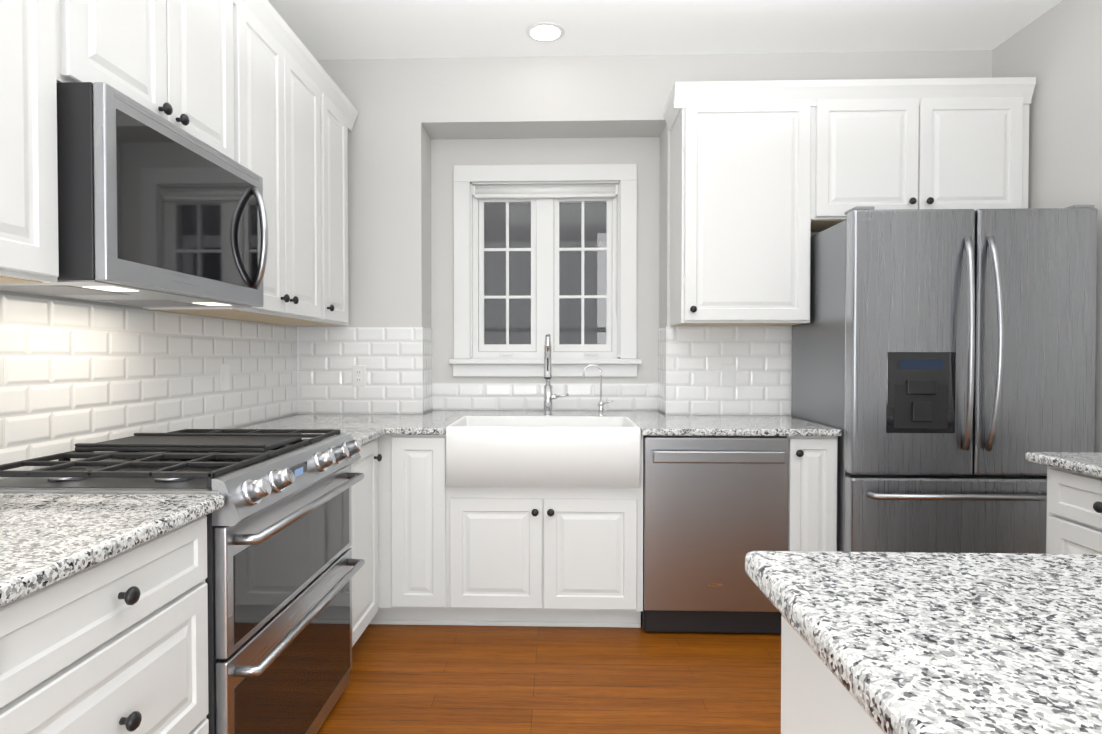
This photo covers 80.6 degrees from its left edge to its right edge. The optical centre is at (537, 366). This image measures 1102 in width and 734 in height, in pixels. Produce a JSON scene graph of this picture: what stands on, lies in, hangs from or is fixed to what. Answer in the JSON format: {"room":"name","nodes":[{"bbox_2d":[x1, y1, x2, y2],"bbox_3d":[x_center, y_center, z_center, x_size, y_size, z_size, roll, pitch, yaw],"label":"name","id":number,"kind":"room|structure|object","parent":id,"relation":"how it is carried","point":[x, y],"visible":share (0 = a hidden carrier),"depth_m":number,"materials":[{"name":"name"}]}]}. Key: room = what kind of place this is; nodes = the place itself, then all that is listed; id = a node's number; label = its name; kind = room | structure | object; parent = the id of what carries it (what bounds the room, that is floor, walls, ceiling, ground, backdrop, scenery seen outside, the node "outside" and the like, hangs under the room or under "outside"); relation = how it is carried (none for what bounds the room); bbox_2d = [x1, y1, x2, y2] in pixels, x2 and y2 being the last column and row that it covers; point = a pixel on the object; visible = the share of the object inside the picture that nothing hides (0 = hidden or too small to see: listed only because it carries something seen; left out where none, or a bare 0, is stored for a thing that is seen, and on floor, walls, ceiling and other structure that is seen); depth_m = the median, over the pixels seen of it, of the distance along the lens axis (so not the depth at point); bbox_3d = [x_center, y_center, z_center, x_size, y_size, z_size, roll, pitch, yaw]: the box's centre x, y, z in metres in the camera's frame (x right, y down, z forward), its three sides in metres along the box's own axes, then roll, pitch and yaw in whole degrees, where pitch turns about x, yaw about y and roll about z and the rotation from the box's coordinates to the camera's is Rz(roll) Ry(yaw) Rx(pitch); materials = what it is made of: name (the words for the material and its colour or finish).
{"room":"kitchen","nodes":[
{"label":"kitchen","id":0,"kind":"room"},
{"bbox_2d":[0,290,297,477],"bbox_3d":[-1.421,-0.203,1.107,0.106,2.800,5.780,0,1,2],"label":"wall","id":1,"kind":"structure","parent":0,"point":[73,372],"depth_m":2.09,"materials":[{"name":"white tile"}]},
{"bbox_2d":[0,0,75,282],"bbox_3d":[-1.202,-0.719,1.274,0.328,1.073,0.289,0,1,2],"label":"upper cabinet","id":2,"kind":"object","parent":1,"relation":"attached to","point":[38,37],"depth_m":1.34,"materials":[{"name":"white wood"}]},
{"bbox_2d":[76,0,243,311],"bbox_3d":[-1.186,-0.728,1.802,0.328,1.073,0.768,0,1,2],"label":"upper cabinet","id":3,"kind":"object","parent":1,"relation":"attached to","point":[181,60],"depth_m":1.84,"materials":[{"name":"white wood"}]},
{"bbox_2d":[0,82,267,307],"bbox_3d":[-1.110,-0.410,1.805,0.480,0.437,0.760,0,1,2],"label":"over-the-range microwave","id":4,"kind":"object","parent":3,"relation":"attached to","point":[155,210],"visible":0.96,"depth_m":1.58,"materials":[{"name":"silver metal"}]},
{"bbox_2d":[220,363,229,390],"bbox_3d":[-1.313,0.043,2.727,0.007,0.116,0.072,0,1,2],"label":"light switch","id":5,"kind":"object","parent":1,"relation":"attached to","point":[225,377],"visible":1,"depth_m":2.72,"materials":[{"name":"white plastic"}]},
{"bbox_2d":[173,0,327,323],"bbox_3d":[-1.161,-0.740,2.580,0.328,1.073,0.788,0,1,2],"label":"upper cabinet","id":6,"kind":"object","parent":1,"relation":"attached to","point":[251,85],"depth_m":2.60,"materials":[{"name":"white wood"}]},
{"bbox_2d":[278,88,355,325],"bbox_3d":[-1.142,-0.750,3.182,0.328,1.073,0.418,0,1,2],"label":"upper cabinet","id":7,"kind":"object","parent":1,"relation":"attached to","point":[340,120],"depth_m":3.19,"materials":[{"name":"white wood"}]},
{"bbox_2d":[317,617,780,733],"bbox_3d":[0.760,1.248,1.062,4.470,0.100,5.780,0,1,2],"label":"floor","id":8,"kind":"structure","parent":0,"point":[436,679],"depth_m":2.42,"materials":[{"name":"brown wood"}]},
{"bbox_2d":[0,516,208,733],"bbox_3d":[-1.053,0.759,1.169,0.622,0.874,0.622,0,1,2],"label":"base cabinet","id":9,"kind":"object","parent":8,"relation":"on","point":[116,644],"depth_m":1.15,"materials":[{"name":"white wood"}]},
{"bbox_2d":[0,410,841,606],"bbox_3d":[-0.034,0.292,2.018,2.606,0.031,3.412,0,1,2],"label":"countertop","id":10,"kind":"structure","parent":9,"relation":"on","point":[47,539],"depth_m":1.35,"materials":[{"name":"stone"}]},
{"bbox_2d":[446,416,640,487],"bbox_3d":[0.029,0.382,3.032,0.836,0.259,0.501,0,1,2],"label":"sink","id":11,"kind":"object","parent":10,"relation":"in","point":[550,451],"visible":1,"depth_m":2.78,"materials":[{"name":"white ceramic"}]},
{"bbox_2d":[542,334,568,415],"bbox_3d":[0.090,0.043,3.313,0.136,0.424,0.154,0,1,2],"label":"faucet","id":12,"kind":"object","parent":10,"relation":"on","point":[549,396],"visible":1,"depth_m":3.34,"materials":[{"name":"silver metal"}]},
{"bbox_2d":[583,364,612,415],"bbox_3d":[0.311,0.119,3.370,0.156,0.269,0.044,0,1,2],"label":"filter faucet","id":13,"kind":"object","parent":10,"relation":"on","point":[601,403],"visible":1,"depth_m":3.36,"materials":[{"name":"silver metal"}]},
{"bbox_2d":[0,429,364,733],"bbox_3d":[-0.982,0.688,1.933,0.712,0.953,0.908,0,1,2],"label":"range","id":14,"kind":"object","parent":8,"relation":"on","point":[281,571],"visible":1,"depth_m":1.75,"materials":[{"name":"grey metal"}]},
{"bbox_2d":[349,434,642,646],"bbox_3d":[-0.423,0.731,2.927,1.771,0.874,1.107,0,1,2],"label":"base cabinet","id":15,"kind":"object","parent":8,"relation":"on","point":[433,553],"depth_m":2.84,"materials":[{"name":"white wood"}]},
{"bbox_2d":[641,436,787,632],"bbox_3d":[0.777,0.725,3.071,0.612,0.858,0.644,0,1,2],"label":"dishwasher","id":16,"kind":"object","parent":8,"relation":"on","point":[715,510],"visible":0.85,"depth_m":2.80,"materials":[{"name":"grey metal"}]},
{"bbox_2d":[784,436,837,551],"bbox_3d":[1.196,0.728,3.112,0.215,0.874,0.634,0,1,2],"label":"base cabinet","id":17,"kind":"object","parent":8,"relation":"on","point":[812,460],"depth_m":2.79,"materials":[{"name":"white wood"}]},
{"bbox_2d":[781,627,868,733],"bbox_3d":[0.848,0.779,0.112,1.035,0.868,1.741,0,1,2],"label":"kitchen island","id":18,"kind":"object","parent":8,"relation":"on","point":[809,705],"depth_m":0.88,"materials":[{"name":"white wood"}]},
{"bbox_2d":[745,551,1101,733],"bbox_3d":[0.845,0.323,0.107,1.100,0.043,1.806,0,1,2],"label":"island countertop","id":19,"kind":"structure","parent":18,"relation":"on","point":[911,642],"depth_m":0.72,"materials":[{"name":"white stone"}]},
{"bbox_2d":[791,205,1097,552],"bbox_3d":[1.796,0.244,2.981,0.980,1.822,0.787,0,1,2],"label":"refrigerator","id":20,"kind":"object","parent":8,"relation":"on","point":[943,368],"visible":0.73,"depth_m":2.66,"materials":[{"name":"grey metal"}]},
{"bbox_2d":[1026,452,1101,553],"bbox_3d":[1.931,0.736,1.653,0.727,0.906,0.910,0,1,2],"label":"base cabinet","id":21,"kind":"object","parent":8,"relation":"on","point":[1074,505],"depth_m":1.96,"materials":[{"name":"white wood"}]},
{"bbox_2d":[296,50,991,416],"bbox_3d":[0.793,-0.244,3.676,4.370,2.800,0.506,0,1,2],"label":"wall","id":22,"kind":"structure","parent":0,"point":[420,130],"depth_m":3.47,"materials":[{"name":"white paint"}]},
{"bbox_2d":[352,365,364,386],"bbox_3d":[-0.959,0.049,3.478,0.072,0.116,0.007,0,1,2],"label":"electrical outlet","id":23,"kind":"object","parent":22,"relation":"attached to","point":[358,375],"visible":1,"depth_m":3.48,"materials":[{"name":"white plastic"}]},
{"bbox_2d":[449,164,641,376],"bbox_3d":[0.041,-0.548,3.739,1.093,1.206,0.157,0,1,2],"label":"window","id":24,"kind":"structure","parent":22,"relation":"in","point":[544,190],"depth_m":3.72,"materials":[{"name":"white wood"}]},
{"bbox_2d":[722,365,735,386],"bbox_3d":[1.005,0.045,3.415,0.072,0.116,0.010,0,1,2],"label":"light switch","id":25,"kind":"object","parent":22,"relation":"attached to","point":[728,375],"visible":1,"depth_m":3.41,"materials":[{"name":"white plastic"}]},
{"bbox_2d":[667,89,818,325],"bbox_3d":[1.002,-0.751,3.247,0.615,1.073,0.330,0,1,2],"label":"upper cabinet","id":26,"kind":"object","parent":22,"relation":"attached to","point":[768,178],"depth_m":3.08,"materials":[{"name":"white wood"}]},
{"bbox_2d":[819,89,1033,231],"bbox_3d":[1.811,-0.751,3.221,1.005,1.073,0.330,0,1,2],"label":"upper cabinet","id":27,"kind":"object","parent":22,"relation":"attached to","point":[879,148],"depth_m":3.05,"materials":[{"name":"white wood"}]},
{"bbox_2d":[268,0,1061,59],"bbox_3d":[0.760,-1.651,1.016,4.470,0.100,5.780,0,1,2],"label":"ceiling","id":28,"kind":"structure","parent":0,"point":[357,29],"depth_m":3.12,"materials":[{"name":"white paint"}]},
{"bbox_2d":[526,22,564,41],"bbox_3d":[0.037,-1.632,3.170,0.190,0.008,0.190,0,1,2],"label":"recessed light","id":29,"kind":"object","parent":28,"relation":"in","point":[545,32],"visible":1,"depth_m":3.16,"materials":[{"name":"white plastic"}]},
{"bbox_2d":[992,0,1101,451],"bbox_3d":[2.634,-0.201,0.980,0.720,2.800,5.780,0,1,2],"label":"wall","id":30,"kind":"structure","parent":0,"point":[1056,51],"depth_m":2.87,"materials":[{"name":"white paint"}]},
{"label":"outside","id":31,"kind":"structure","parent":0,"visible":0},
{"bbox_2d":[484,202,605,343],"bbox_3d":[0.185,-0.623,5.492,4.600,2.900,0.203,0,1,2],"label":"window panes","id":32,"kind":"structure","parent":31,"point":[497,308],"depth_m":5.54,"materials":[{"name":"clear glass"}]}
]}

